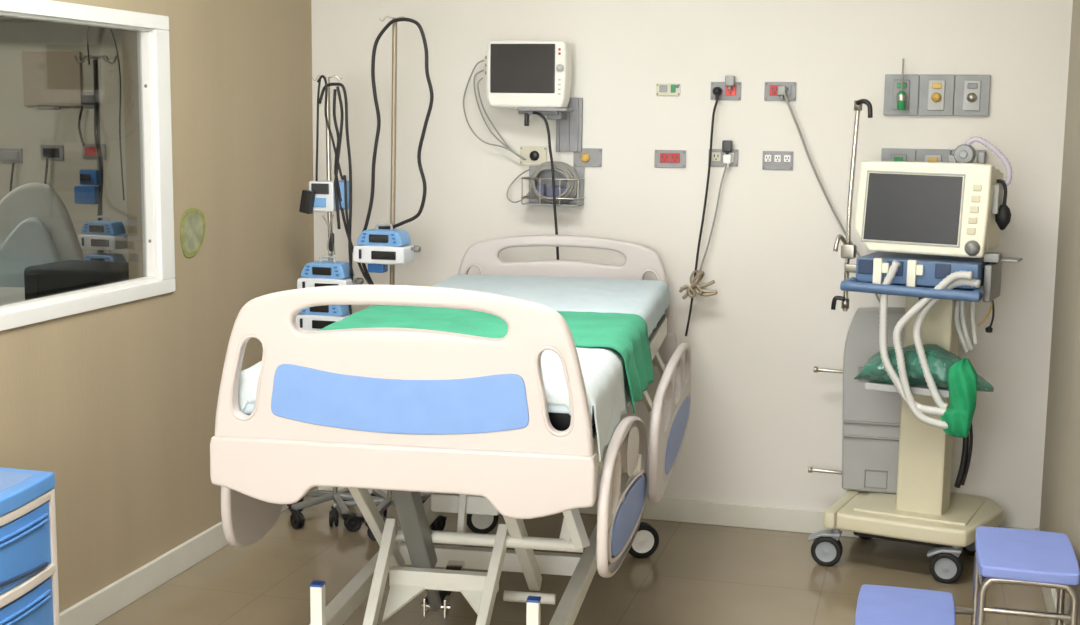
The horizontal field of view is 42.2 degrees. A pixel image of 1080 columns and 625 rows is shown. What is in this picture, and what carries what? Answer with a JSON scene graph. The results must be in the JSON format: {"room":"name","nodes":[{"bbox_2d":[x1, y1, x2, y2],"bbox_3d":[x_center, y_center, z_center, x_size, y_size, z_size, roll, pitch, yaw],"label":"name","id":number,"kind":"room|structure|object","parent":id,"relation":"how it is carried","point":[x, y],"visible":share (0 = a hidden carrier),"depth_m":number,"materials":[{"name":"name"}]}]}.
{"room":"hospital room","nodes":[
{"label":"hospital room","id":0,"kind":"room"},
{"bbox_2d":[0,22,127,261],"bbox_3d":[-2.574,-0.786,7.154,3.816,2.700,0.100,3,8,15],"label":"wall","id":1,"kind":"structure","parent":0,"point":[27,128],"depth_m":7.03,"materials":[{"name":"beige paint"}]},
{"bbox_2d":[0,148,22,162],"bbox_3d":[-2.693,-0.798,7.123,0.130,0.075,0.018,3,8,15],"label":"wall socket","id":2,"kind":"object","parent":1,"relation":"attached to","point":[7,155],"visible":1,"depth_m":7.12,"materials":[{"name":"plastic"}]},
{"bbox_2d":[2,151,17,159],"bbox_3d":[-2.694,-0.798,7.120,0.090,0.045,0.010,3,8,15],"label":"outlet","id":3,"kind":"object","parent":2,"relation":"attached to","point":[6,155],"depth_m":7.11,"materials":[{"name":"plastic"}]},
{"bbox_2d":[10,163,14,191],"bbox_3d":[-2.683,-0.586,7.125,0.031,0.352,0.012,1,8,1],"label":"hanging cable","id":4,"kind":"object","parent":2,"relation":"hanging from","point":[13,164],"visible":0.43,"depth_m":7.11,"materials":[{"name":"black plastic"}]},
{"bbox_2d":[0,16,47,22],"bbox_3d":[-2.607,-1.764,6.850,3.616,0.660,0.240,3,8,15],"label":"trim","id":5,"kind":"structure","parent":1,"relation":"attached to","point":[2,19],"depth_m":6.86,"materials":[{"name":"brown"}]},
{"bbox_2d":[37,106,59,108],"bbox_3d":[-2.468,-1.059,7.025,0.130,0.075,0.018,3,8,15],"label":"wall socket","id":6,"kind":"object","parent":1,"relation":"attached to","point":[38,107],"visible":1,"depth_m":7.03,"materials":[{"name":"black plastic"}]},
{"bbox_2d":[40,145,63,159],"bbox_3d":[-2.462,-0.806,7.058,0.130,0.075,0.018,3,8,15],"label":"wall socket","id":7,"kind":"object","parent":1,"relation":"attached to","point":[53,152],"visible":1,"depth_m":7.05,"materials":[{"name":"black plastic"}]},
{"bbox_2d":[44,157,48,183],"bbox_3d":[-2.490,-0.577,7.073,0.031,0.411,0.012,1,8,1],"label":"hanging cable","id":8,"kind":"object","parent":7,"relation":"hanging from","point":[47,158],"visible":0.37,"depth_m":7.05,"materials":[{"name":"black plastic"}]},
{"bbox_2d":[43,148,58,156],"bbox_3d":[-2.463,-0.806,7.054,0.090,0.045,0.010,3,8,15],"label":"outlet","id":9,"kind":"object","parent":7,"relation":"attached to","point":[47,152],"depth_m":7.05,"materials":[{"name":"black plastic"}]},
{"bbox_2d":[22,51,82,105],"bbox_3d":[-2.438,-1.169,7.000,0.330,0.270,0.020,3,8,15],"label":"board","id":10,"kind":"object","parent":1,"relation":"attached to","point":[50,78],"visible":1,"depth_m":6.99,"materials":[{"name":"beige"}]},
{"bbox_2d":[75,92,93,106],"bbox_3d":[-2.256,-1.059,6.966,0.130,0.075,0.018,3,8,15],"label":"wall socket","id":11,"kind":"object","parent":1,"relation":"attached to","point":[87,98],"visible":0.66,"depth_m":6.96,"materials":[{"name":"black plastic"}]},
{"bbox_2d":[78,105,84,145],"bbox_3d":[-2.283,-0.928,6.967,0.031,0.202,0.012,1,8,1],"label":"cable","id":12,"kind":"object","parent":11,"relation":"hanging from","point":[81,109],"visible":1,"depth_m":6.96,"materials":[{"name":"black plastic"}]},
{"bbox_2d":[81,95,93,103],"bbox_3d":[-2.257,-1.058,6.962,0.090,0.045,0.010,3,8,15],"label":"outlet","id":13,"kind":"object","parent":11,"relation":"attached to","point":[85,99],"depth_m":6.95,"materials":[{"name":"grey plastic"}]},
{"bbox_2d":[82,144,105,158],"bbox_3d":[-2.230,-0.805,6.994,0.130,0.075,0.018,3,8,15],"label":"wall socket","id":14,"kind":"object","parent":1,"relation":"attached to","point":[89,150],"visible":0.83,"depth_m":6.99,"materials":[{"name":"red plastic"}]},
{"bbox_2d":[85,147,96,155],"bbox_3d":[-2.231,-0.804,6.990,0.090,0.045,0.010,3,8,15],"label":"outlet","id":15,"kind":"object","parent":14,"relation":"attached to","point":[89,151],"depth_m":6.99,"materials":[{"name":"red plastic"}]},
{"bbox_2d":[0,0,313,612],"bbox_3d":[-1.892,-0.143,2.649,0.120,2.700,6.930,3,8,15],"label":"wall","id":16,"kind":"structure","parent":0,"point":[118,402],"depth_m":4.81,"materials":[{"name":"beige paint"}]},
{"bbox_2d":[0,0,174,330],"bbox_3d":[-1.501,-0.413,3.877,0.062,0.921,1.765,3,8,15],"label":"window","id":17,"kind":"structure","parent":16,"relation":"in","point":[153,50],"depth_m":4.59,"materials":[{"name":"white plastic"}]},
{"bbox_2d":[59,487,317,624],"bbox_3d":[-1.843,1.151,2.803,0.018,0.095,6.670,3,8,15],"label":"baseboard","id":18,"kind":"structure","parent":16,"relation":"attached to","point":[107,601],"depth_m":4.67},
{"bbox_2d":[180,208,205,257],"bbox_3d":[-1.211,-0.279,4.888,0.004,0.172,0.172,3,8,15],"label":"sticker","id":19,"kind":"object","parent":16,"relation":"attached to","point":[193,224],"visible":1,"depth_m":4.88,"materials":[{"name":"plastic"}]},
{"bbox_2d":[96,490,1049,624],"bbox_3d":[-0.438,1.317,2.444,2.932,0.100,6.690,3,8,15],"label":"floor","id":20,"kind":"structure","parent":0,"point":[696,574],"depth_m":4.85,"materials":[{"name":"tile"}]},
{"bbox_2d":[0,467,59,624],"bbox_3d":[-1.465,0.777,3.342,0.370,0.689,0.632,3,8,15],"label":"drawer unit","id":21,"kind":"object","parent":20,"relation":"on","point":[29,593],"visible":1,"depth_m":3.45,"materials":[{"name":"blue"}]},
{"bbox_2d":[287,75,386,531],"bbox_3d":[-0.812,-0.043,5.457,0.402,1.740,0.403,3,8,15],"label":"stand","id":22,"kind":"object","parent":20,"relation":"on","point":[352,522],"visible":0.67,"depth_m":5.42,"materials":[{"name":"silver metal"}]},
{"bbox_2d":[315,80,320,180],"bbox_3d":[-0.843,-0.680,5.325,0.028,0.421,0.009,3,8,15],"label":"cable","id":23,"kind":"object","parent":22,"relation":"hanging from","point":[319,83],"visible":1,"depth_m":5.32,"materials":[{"name":"black plastic"}]},
{"bbox_2d":[296,305,352,330],"bbox_3d":[-0.805,-0.006,5.420,0.240,0.151,0.185,3,8,15],"label":"pump","id":24,"kind":"object","parent":22,"relation":"attached to","point":[315,318],"visible":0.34,"depth_m":5.34,"materials":[{"name":"blue"}]},
{"bbox_2d":[309,180,348,211],"bbox_3d":[-0.800,-0.448,5.368,0.158,0.120,0.086,3,8,15],"label":"pump","id":25,"kind":"object","parent":22,"relation":"attached to","point":[324,201],"visible":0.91,"depth_m":5.33,"materials":[{"name":"white plastic"}]},
{"bbox_2d":[299,189,315,213],"bbox_3d":[-0.886,-0.422,5.336,0.061,0.093,0.030,3,8,15],"label":"power adapter","id":26,"kind":"object","parent":25,"relation":"hanging from","point":[308,196],"visible":1,"depth_m":5.32,"materials":[{"name":"black plastic"}]},
{"bbox_2d":[322,215,331,255],"bbox_3d":[-0.815,-0.295,5.349,0.040,0.158,0.007,3,8,15],"label":"cable","id":27,"kind":"object","parent":25,"relation":"hanging from","point":[322,215],"visible":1,"depth_m":5.34,"materials":[{"name":"grey plastic"}]},
{"bbox_2d":[328,214,334,254],"bbox_3d":[-0.797,-0.298,5.354,0.030,0.156,0.007,3,8,15],"label":"cable","id":28,"kind":"object","parent":25,"relation":"hanging from","point":[332,214],"visible":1,"depth_m":5.35,"materials":[{"name":"grey plastic"}]},
{"bbox_2d":[328,233,333,250],"bbox_3d":[-0.799,-0.269,5.358,0.022,0.070,0.020,3,8,15],"label":"plug","id":29,"kind":"object","parent":28,"relation":"hanging from","point":[331,241],"visible":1,"depth_m":5.35,"materials":[{"name":"black plastic"}]},
{"bbox_2d":[297,255,363,288],"bbox_3d":[-0.791,-0.147,5.397,0.240,0.151,0.185,3,8,15],"label":"pump","id":30,"kind":"object","parent":22,"relation":"attached to","point":[319,273],"visible":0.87,"depth_m":5.33,"materials":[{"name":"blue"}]},
{"bbox_2d":[317,75,351,275],"bbox_3d":[-0.778,-0.518,5.308,0.140,0.755,0.010,3,8,15],"label":"cable","id":31,"kind":"object","parent":22,"relation":"hanging from","point":[343,177],"visible":1,"depth_m":5.29,"materials":[{"name":"black plastic"}]},
{"bbox_2d":[318,83,352,314],"bbox_3d":[-0.777,-0.421,5.332,0.139,0.898,0.012,3,8,15],"label":"hanging cable","id":32,"kind":"object","parent":22,"relation":"hanging from","point":[328,84],"visible":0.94,"depth_m":5.29,"materials":[{"name":"black plastic"}]},
{"bbox_2d":[334,86,343,228],"bbox_3d":[-0.760,-0.584,5.294,0.040,0.538,0.012,3,8,15],"label":"hanging cable","id":33,"kind":"object","parent":22,"relation":"hanging from","point":[337,87],"visible":1,"depth_m":5.29,"materials":[{"name":"black plastic"}]},
{"bbox_2d":[333,89,371,284],"bbox_3d":[-0.708,-0.467,5.306,0.162,0.748,0.012,3,8,15],"label":"cable","id":34,"kind":"object","parent":22,"relation":"hanging from","point":[335,90],"visible":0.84,"depth_m":5.32,"materials":[{"name":"black plastic"}]},
{"bbox_2d":[329,16,446,540],"bbox_3d":[-0.573,-0.139,5.373,0.454,1.961,0.458,3,8,15],"label":"stand","id":35,"kind":"object","parent":20,"relation":"on","point":[386,500],"visible":0.45,"depth_m":5.33,"materials":[{"name":"silver metal"}]},
{"bbox_2d":[353,223,420,264],"bbox_3d":[-0.566,-0.266,5.317,0.240,0.151,0.185,3,8,15],"label":"pump","id":36,"kind":"object","parent":35,"relation":"attached to","point":[391,246],"visible":1,"depth_m":5.25,"materials":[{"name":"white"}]},
{"bbox_2d":[368,264,387,272],"bbox_3d":[-0.615,-0.171,5.305,0.066,0.036,0.050,3,8,15],"label":"box","id":37,"kind":"object","parent":36,"relation":"hanging from","point":[374,268],"visible":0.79,"depth_m":5.28,"materials":[{"name":"blue plastic"}]},
{"bbox_2d":[362,18,433,284],"bbox_3d":[-0.542,-0.582,5.265,0.300,1.033,0.014,3,8,15],"label":"power cable","id":38,"kind":"object","parent":35,"relation":"hanging from","point":[392,21],"visible":0.94,"depth_m":5.24,"materials":[{"name":"black plastic"}]},
{"bbox_2d":[210,235,690,624],"bbox_3d":[-0.110,0.389,4.323,1.014,1.221,2.358,2,8,10],"label":"hospital bed","id":39,"kind":"object","parent":20,"relation":"on","point":[463,420],"visible":0.92,"depth_m":3.17,"materials":[{"name":"plastic"}]},
{"bbox_2d":[548,412,570,430],"bbox_3d":[-0.116,0.075,4.283,0.800,0.112,2.140,2,8,10],"label":"mattress","id":40,"kind":"object","parent":39,"relation":"on","point":[559,421],"visible":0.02,"depth_m":3.18,"materials":[{"name":"black plastic"}]},
{"bbox_2d":[243,274,669,425],"bbox_3d":[-0.119,0.077,4.270,0.860,0.138,2.226,2,8,10],"label":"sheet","id":41,"kind":"object","parent":40,"relation":"on","point":[648,299],"visible":0.3,"depth_m":4.89,"materials":[{"name":"white fabric"}]},
{"bbox_2d":[238,346,630,460],"bbox_3d":[-0.254,0.188,3.501,0.906,0.201,0.656,2,8,10],"label":"sheet","id":42,"kind":"object","parent":41,"relation":"on","point":[603,368],"visible":0.24,"depth_m":3.29,"materials":[{"name":"white fabric"}]},
{"bbox_2d":[317,305,653,412],"bbox_3d":[-0.163,0.122,3.995,0.945,0.192,0.621,2,8,10],"label":"blanket","id":43,"kind":"object","parent":41,"relation":"on","point":[627,334],"visible":0.62,"depth_m":3.97,"materials":[{"name":"fabric"}]},
{"bbox_2d":[808,99,1021,583],"bbox_3d":[1.353,0.088,4.975,0.663,1.670,0.674,5,9,27],"label":"ventilator","id":44,"kind":"object","parent":20,"relation":"on","point":[931,227],"visible":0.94,"depth_m":4.80,"materials":[{"name":"beige plastic"}]},
{"bbox_2d":[808,530,841,540],"bbox_3d":[1.031,0.806,5.060,0.116,0.040,0.055,3,8,19],"label":"hood","id":45,"kind":"object","parent":44,"relation":"attached to","point":[823,535],"depth_m":5.04,"materials":[{"name":"grey"}]},
{"bbox_2d":[808,307,905,493],"bbox_3d":[1.246,0.325,5.262,0.442,0.689,0.139,3,8,15],"label":"base cabinet","id":46,"kind":"object","parent":44,"relation":"on","point":[871,418],"visible":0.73,"depth_m":5.21,"materials":[{"name":"grey metal"}]},
{"bbox_2d":[865,381,948,397],"bbox_3d":[1.325,0.253,4.857,0.340,0.024,0.226,5,9,27],"label":"shelf","id":47,"kind":"object","parent":44,"relation":"attached to","point":[917,389],"depth_m":4.79,"materials":[{"name":"white metal"}]},
{"bbox_2d":[863,282,973,290],"bbox_3d":[1.276,-0.081,4.739,0.420,0.012,0.190,5,9,27],"label":"tray","id":48,"kind":"object","parent":44,"relation":"on","point":[867,286],"depth_m":4.68,"materials":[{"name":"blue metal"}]},
{"bbox_2d":[854,344,993,391],"bbox_3d":[1.317,0.179,4.798,0.466,0.143,0.244,5,9,27],"label":"plastic bag","id":49,"kind":"object","parent":44,"relation":"on","point":[940,360],"visible":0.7,"depth_m":4.73,"materials":[{"name":"green plastic"}]},
{"bbox_2d":[927,547,962,556],"bbox_3d":[1.413,0.835,4.888,0.116,0.040,0.055,4,9,21],"label":"hood","id":50,"kind":"object","parent":44,"relation":"attached to","point":[939,551],"depth_m":4.87,"materials":[{"name":"grey metal"}]},
{"bbox_2d":[941,358,976,437],"bbox_3d":[1.390,0.281,4.643,0.113,0.267,0.084,5,9,27],"label":"wrap","id":51,"kind":"object","parent":44,"relation":"attached to","point":[962,376],"visible":1,"depth_m":4.62,"materials":[{"name":"green fabric"}]},
{"bbox_2d":[855,526,1079,624],"bbox_3d":[1.198,0.859,3.973,0.584,0.420,0.400,3,8,15],"label":"step stool","id":52,"kind":"object","parent":20,"relation":"on","point":[1002,555],"visible":1,"depth_m":3.92,"materials":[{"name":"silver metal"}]},
{"bbox_2d":[311,0,1072,528],"bbox_3d":[0.485,-0.516,5.501,2.932,2.700,0.120,3,8,15],"label":"wall","id":53,"kind":"structure","parent":0,"point":[761,415],"depth_m":5.40,"materials":[{"name":"white paint"}]},
{"bbox_2d":[520,146,546,164],"bbox_3d":[-0.028,-0.622,5.556,0.112,0.074,0.020,3,8,15],"label":"wall socket","id":54,"kind":"object","parent":53,"relation":"attached to","point":[534,155],"visible":0.95,"depth_m":5.55,"materials":[{"name":"beige plastic"}]},
{"bbox_2d":[529,151,538,160],"bbox_3d":[-0.023,-0.621,5.551,0.040,0.040,0.012,3,8,15],"label":"socket","id":55,"kind":"object","parent":54,"relation":"attached to","point":[533,155],"depth_m":5.55,"materials":[{"name":"black plastic"}]},
{"bbox_2d":[517,98,582,151],"bbox_3d":[0.034,-0.731,5.446,0.232,0.210,0.164,3,8,15],"label":"wall bracket","id":56,"kind":"object","parent":53,"relation":"attached to","point":[569,120],"depth_m":5.49,"materials":[{"name":"grey metal"}]},
{"bbox_2d":[463,40,571,259],"bbox_3d":[-0.107,-0.628,5.470,0.447,0.854,0.131,3,8,15],"label":"patient monitor","id":57,"kind":"object","parent":56,"relation":"attached to","point":[519,73],"visible":0.98,"depth_m":5.37,"materials":[{"name":"white plastic"}]},
{"bbox_2d":[521,166,584,206],"bbox_3d":[0.052,-0.497,5.502,0.233,0.150,0.103,3,8,15],"label":"wall basket","id":58,"kind":"object","parent":53,"relation":"attached to","point":[545,176],"visible":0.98,"depth_m":5.52,"materials":[{"name":"metal"}]},
{"bbox_2d":[529,161,577,203],"bbox_3d":[0.048,-0.507,5.495,0.201,0.171,0.070,3,8,15],"label":"lead","id":59,"kind":"object","parent":58,"relation":"in","point":[562,166],"visible":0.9,"depth_m":5.48,"materials":[{"name":"grey"}]},
{"bbox_2d":[537,183,571,197],"bbox_3d":[0.059,-0.476,5.510,0.141,0.064,0.030,3,8,15],"label":"pouch","id":60,"kind":"object","parent":58,"relation":"in","point":[549,190],"visible":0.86,"depth_m":5.50,"materials":[{"name":"blue plastic"}]},
{"bbox_2d":[573,148,601,166],"bbox_3d":[0.186,-0.608,5.497,0.114,0.072,0.022,3,8,15],"label":"wall socket","id":61,"kind":"object","parent":53,"relation":"attached to","point":[589,157],"visible":1,"depth_m":5.50,"materials":[{"name":"grey metal"}]},
{"bbox_2d":[656,83,680,95],"bbox_3d":[0.492,-0.857,5.381,0.094,0.046,0.015,3,8,15],"label":"wall socket","id":62,"kind":"object","parent":53,"relation":"attached to","point":[662,89],"visible":1,"depth_m":5.38,"materials":[{"name":"beige plastic"}]},
{"bbox_2d":[659,85,666,91],"bbox_3d":[0.474,-0.861,5.382,0.030,0.026,0.008,3,8,15],"label":"outlet","id":63,"kind":"object","parent":62,"relation":"attached to","point":[662,88],"depth_m":5.38,"materials":[{"name":"plastic"}]},
{"bbox_2d":[671,85,675,91],"bbox_3d":[0.511,-0.860,5.372,0.018,0.030,0.008,3,8,15],"label":"outlet","id":64,"kind":"object","parent":62,"relation":"attached to","point":[673,87],"depth_m":5.37,"materials":[{"name":"green plastic"}]},
{"bbox_2d":[654,150,685,167],"bbox_3d":[0.502,-0.594,5.414,0.122,0.068,0.016,3,8,15],"label":"wall socket","id":65,"kind":"object","parent":53,"relation":"attached to","point":[663,158],"visible":1,"depth_m":5.41,"materials":[{"name":"grey metal"}]},
{"bbox_2d":[660,153,669,162],"bbox_3d":[0.483,-0.598,5.416,0.036,0.036,0.008,3,8,15],"label":"outlet","id":66,"kind":"object","parent":65,"relation":"attached to","point":[664,157],"depth_m":5.41,"materials":[{"name":"red plastic"}]},
{"bbox_2d":[670,153,679,162],"bbox_3d":[0.521,-0.597,5.405,0.036,0.036,0.008,3,8,15],"label":"outlet","id":67,"kind":"object","parent":65,"relation":"attached to","point":[674,157],"depth_m":5.40,"materials":[{"name":"red plastic"}]},
{"bbox_2d":[318,486,1034,539],"bbox_3d":[0.451,0.785,5.617,2.932,0.090,0.018,3,8,15],"label":"baseboard","id":68,"kind":"structure","parent":53,"relation":"attached to","point":[667,509],"depth_m":5.52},
{"bbox_2d":[685,87,721,335],"bbox_3d":[0.627,-0.383,5.375,0.112,0.959,0.048,3,8,15],"label":"power cable","id":69,"kind":"object","parent":53,"relation":"attached to","point":[717,91],"visible":0.96,"depth_m":5.33,"materials":[{"name":"black plastic"}]},
{"bbox_2d":[679,270,717,298],"bbox_3d":[0.609,-0.104,5.366,0.149,0.114,0.070,3,8,15],"label":"cable bundle","id":70,"kind":"object","parent":69,"relation":"attached to","point":[694,288],"visible":1,"depth_m":5.35,"materials":[{"name":"beige"}]},
{"bbox_2d":[698,154,731,284],"bbox_3d":[0.667,-0.348,5.375,0.120,0.516,0.030,3,8,15],"label":"power cable","id":71,"kind":"object","parent":53,"relation":"attached to","point":[727,158],"visible":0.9,"depth_m":5.35,"materials":[{"name":"grey"}]},
{"bbox_2d":[722,140,732,153],"bbox_3d":[0.712,-0.627,5.324,0.036,0.054,0.036,3,8,15],"label":"plug","id":72,"kind":"object","parent":71,"relation":"on","point":[727,145],"visible":1,"depth_m":5.31,"materials":[{"name":"black plastic"}]},
{"bbox_2d":[708,149,738,166],"bbox_3d":[0.701,-0.592,5.359,0.114,0.066,0.016,3,8,15],"label":"wall socket","id":73,"kind":"object","parent":53,"relation":"attached to","point":[717,154],"visible":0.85,"depth_m":5.36,"materials":[{"name":"grey metal"}]},
{"bbox_2d":[712,152,720,160],"bbox_3d":[0.675,-0.597,5.362,0.034,0.034,0.008,3,8,15],"label":"outlet","id":74,"kind":"object","parent":73,"relation":"attached to","point":[716,156],"depth_m":5.36,"materials":[{"name":"white plastic"}]},
{"bbox_2d":[710,82,740,99],"bbox_3d":[0.706,-0.842,5.323,0.116,0.068,0.016,3,8,15],"label":"wall socket","id":75,"kind":"object","parent":53,"relation":"attached to","point":[734,93],"visible":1,"depth_m":5.32,"materials":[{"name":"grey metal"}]},
{"bbox_2d":[725,76,734,89],"bbox_3d":[0.718,-0.868,5.289,0.036,0.051,0.034,3,8,15],"label":"plug","id":76,"kind":"object","parent":75,"relation":"attached to","point":[729,80],"visible":1,"depth_m":5.27,"materials":[{"name":"white plastic"}]},
{"bbox_2d":[725,86,735,94],"bbox_3d":[0.725,-0.843,5.315,0.040,0.036,0.008,3,8,15],"label":"outlet","id":77,"kind":"object","parent":75,"relation":"attached to","point":[733,91],"depth_m":5.31,"materials":[{"name":"red plastic"}]},
{"bbox_2d":[762,151,792,169],"bbox_3d":[0.901,-0.576,5.305,0.115,0.070,0.016,3,8,15],"label":"wall socket","id":78,"kind":"object","parent":53,"relation":"attached to","point":[772,160],"visible":1,"depth_m":5.30,"materials":[{"name":"grey metal"}]},
{"bbox_2d":[765,155,770,161],"bbox_3d":[0.865,-0.585,5.311,0.024,0.026,0.008,3,8,15],"label":"outlet","id":79,"kind":"object","parent":78,"relation":"attached to","point":[767,157],"depth_m":5.31,"materials":[{"name":"white plastic"}]},
{"bbox_2d":[774,155,780,161],"bbox_3d":[0.900,-0.583,5.302,0.024,0.026,0.008,3,8,15],"label":"outlet","id":80,"kind":"object","parent":78,"relation":"attached to","point":[777,158],"depth_m":5.30,"materials":[{"name":"white plastic"}]},
{"bbox_2d":[784,155,790,161],"bbox_3d":[0.935,-0.582,5.292,0.024,0.026,0.008,3,8,15],"label":"outlet","id":81,"kind":"object","parent":78,"relation":"attached to","point":[787,158],"depth_m":5.29,"materials":[{"name":"white plastic"}]},
{"bbox_2d":[764,82,795,100],"bbox_3d":[0.904,-0.832,5.269,0.118,0.070,0.016,3,8,15],"label":"wall socket","id":82,"kind":"object","parent":53,"relation":"attached to","point":[770,91],"visible":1,"depth_m":5.27,"materials":[{"name":"grey metal"}]},
{"bbox_2d":[769,85,779,94],"bbox_3d":[0.884,-0.837,5.271,0.038,0.038,0.008,3,8,15],"label":"outlet","id":83,"kind":"object","parent":82,"relation":"attached to","point":[772,88],"depth_m":5.27,"materials":[{"name":"red plastic"}]},
{"bbox_2d":[781,85,790,94],"bbox_3d":[0.924,-0.835,5.260,0.038,0.038,0.008,3,8,15],"label":"outlet","id":84,"kind":"object","parent":82,"relation":"attached to","point":[788,92],"depth_m":5.25,"materials":[{"name":"white plastic"}]},
{"bbox_2d":[777,86,879,302],"bbox_3d":[1.103,-0.414,5.243,0.452,0.856,0.038,3,8,15],"label":"power cable","id":85,"kind":"object","parent":53,"relation":"attached to","point":[781,90],"visible":0.77,"depth_m":5.23,"materials":[{"name":"grey plastic"}]},
{"bbox_2d":[881,148,915,161],"bbox_3d":[1.323,-0.531,5.176,0.122,0.148,0.050,3,8,15],"label":"outlet","id":86,"kind":"object","parent":53,"relation":"attached to","point":[888,154],"visible":0.3,"depth_m":5.17,"materials":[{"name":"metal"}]},
{"bbox_2d":[883,74,919,114],"bbox_3d":[1.326,-0.799,5.139,0.122,0.148,0.050,3,8,15],"label":"outlet","id":87,"kind":"object","parent":53,"relation":"attached to","point":[892,81],"visible":0.99,"depth_m":5.14,"materials":[{"name":"metal"}]},
{"bbox_2d":[896,58,906,109],"bbox_3d":[1.321,-0.832,5.108,0.036,0.185,0.053,3,8,15],"label":"meter","id":88,"kind":"object","parent":87,"relation":"attached to","point":[901,98],"visible":1,"depth_m":5.10,"materials":[{"name":"green plastic"}]},
{"bbox_2d":[916,149,950,162],"bbox_3d":[1.442,-0.525,5.144,0.122,0.148,0.050,3,8,15],"label":"outlet","id":89,"kind":"object","parent":53,"relation":"attached to","point":[922,155],"visible":0.37,"depth_m":5.14,"materials":[{"name":"metal"}]},
{"bbox_2d":[918,75,954,115],"bbox_3d":[1.446,-0.793,5.106,0.122,0.148,0.050,3,8,15],"label":"outlet","id":90,"kind":"object","parent":53,"relation":"attached to","point":[936,92],"visible":1,"depth_m":5.11,"materials":[{"name":"metal"}]},
{"bbox_2d":[951,149,985,163],"bbox_3d":[1.562,-0.519,5.111,0.122,0.148,0.050,3,8,15],"label":"outlet","id":91,"kind":"object","parent":53,"relation":"attached to","point":[952,150],"visible":0.16,"depth_m":5.10,"materials":[{"name":"metal"}]},
{"bbox_2d":[953,75,990,115],"bbox_3d":[1.565,-0.787,5.074,0.122,0.148,0.050,3,8,15],"label":"outlet","id":92,"kind":"object","parent":53,"relation":"attached to","point":[971,92],"visible":1,"depth_m":5.07,"materials":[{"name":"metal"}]},
{"bbox_2d":[1039,0,1079,624],"bbox_3d":[1.050,0.005,1.849,0.120,2.700,6.930,3,8,15],"label":"wall","id":93,"kind":"structure","parent":0,"point":[1060,496],"depth_m":4.65,"materials":[{"name":"white paint"}]},
{"bbox_2d":[1035,528,1064,624],"bbox_3d":[0.965,1.290,2.039,0.018,0.100,6.670,3,8,15],"label":"baseboard","id":94,"kind":"structure","parent":93,"relation":"attached to","point":[1050,594],"depth_m":4.52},
{"bbox_3d":[-3.136,0.869,5.391,3.616,0.100,4.000,3,8,15],"label":"floor","id":95,"kind":"structure","parent":0,"visible":0},
{"bbox_2d":[0,182,84,304],"bbox_3d":[-2.281,0.170,5.432,0.740,1.294,1.225,1,8,1],"label":"bed","id":96,"kind":"object","parent":95,"relation":"on","point":[37,227],"visible":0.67,"depth_m":5.87,"materials":[{"name":"plastic"},{"name":"fabric"},{"name":"steel"}]},
{"bbox_2d":[0,217,60,286],"bbox_3d":[-2.171,-0.244,5.879,0.345,0.312,0.050,1,8,1],"label":"pillow","id":97,"kind":"object","parent":96,"relation":"on","point":[25,242],"depth_m":5.86,"materials":[{"name":"white fabric"}]},
{"bbox_2d":[74,55,116,252],"bbox_3d":[-2.011,-0.240,6.392,0.489,1.840,0.498,3,8,15],"label":"stand","id":98,"kind":"object","parent":95,"relation":"on","point":[93,57],"visible":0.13,"depth_m":6.28,"materials":[{"name":"grey metal"}]},
{"bbox_2d":[74,169,100,203],"bbox_3d":[-2.035,-0.567,6.307,0.120,0.155,0.068,3,8,15],"label":"pump","id":99,"kind":"object","parent":98,"relation":"attached to","point":[82,194],"visible":1,"depth_m":6.28,"materials":[{"name":"blue plastic"}]},
{"bbox_2d":[93,60,102,220],"bbox_3d":[-1.979,-0.767,6.283,0.038,0.722,0.028,3,8,15],"label":"hanging cable","id":100,"kind":"object","parent":98,"relation":"hanging from","point":[95,70],"visible":0.98,"depth_m":6.27,"materials":[{"name":"black plastic"}]},
{"bbox_2d":[78,216,127,249],"bbox_3d":[-1.941,-0.364,6.321,0.224,0.151,0.185,3,8,15],"label":"pump","id":101,"kind":"object","parent":98,"relation":"attached to","point":[103,234],"visible":0.95,"depth_m":6.25,"materials":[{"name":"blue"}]},
{"bbox_2d":[85,250,125,261],"bbox_3d":[-1.942,-0.218,6.341,0.224,0.151,0.185,3,8,15],"label":"pump","id":102,"kind":"object","parent":98,"relation":"attached to","point":[111,257],"visible":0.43,"depth_m":6.27,"materials":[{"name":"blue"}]},
{"bbox_2d":[87,26,124,199],"bbox_3d":[-1.939,-0.906,6.253,0.169,0.804,0.018,3,8,15],"label":"cable","id":103,"kind":"object","parent":98,"relation":"hanging from","point":[88,26],"visible":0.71,"depth_m":6.23,"materials":[{"name":"black plastic"}]},
{"bbox_3d":[-1.631,0.404,5.452,0.420,0.840,0.360,3,8,15],"label":"cabinet","id":104,"kind":"object","parent":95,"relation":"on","visible":0},
{"bbox_2d":[24,260,128,299],"bbox_3d":[-1.679,-0.096,5.373,0.500,0.170,0.305,3,8,15],"label":"case","id":105,"kind":"object","parent":104,"relation":"on","point":[42,280],"visible":0.5,"depth_m":5.26,"materials":[{"name":"black plastic"}]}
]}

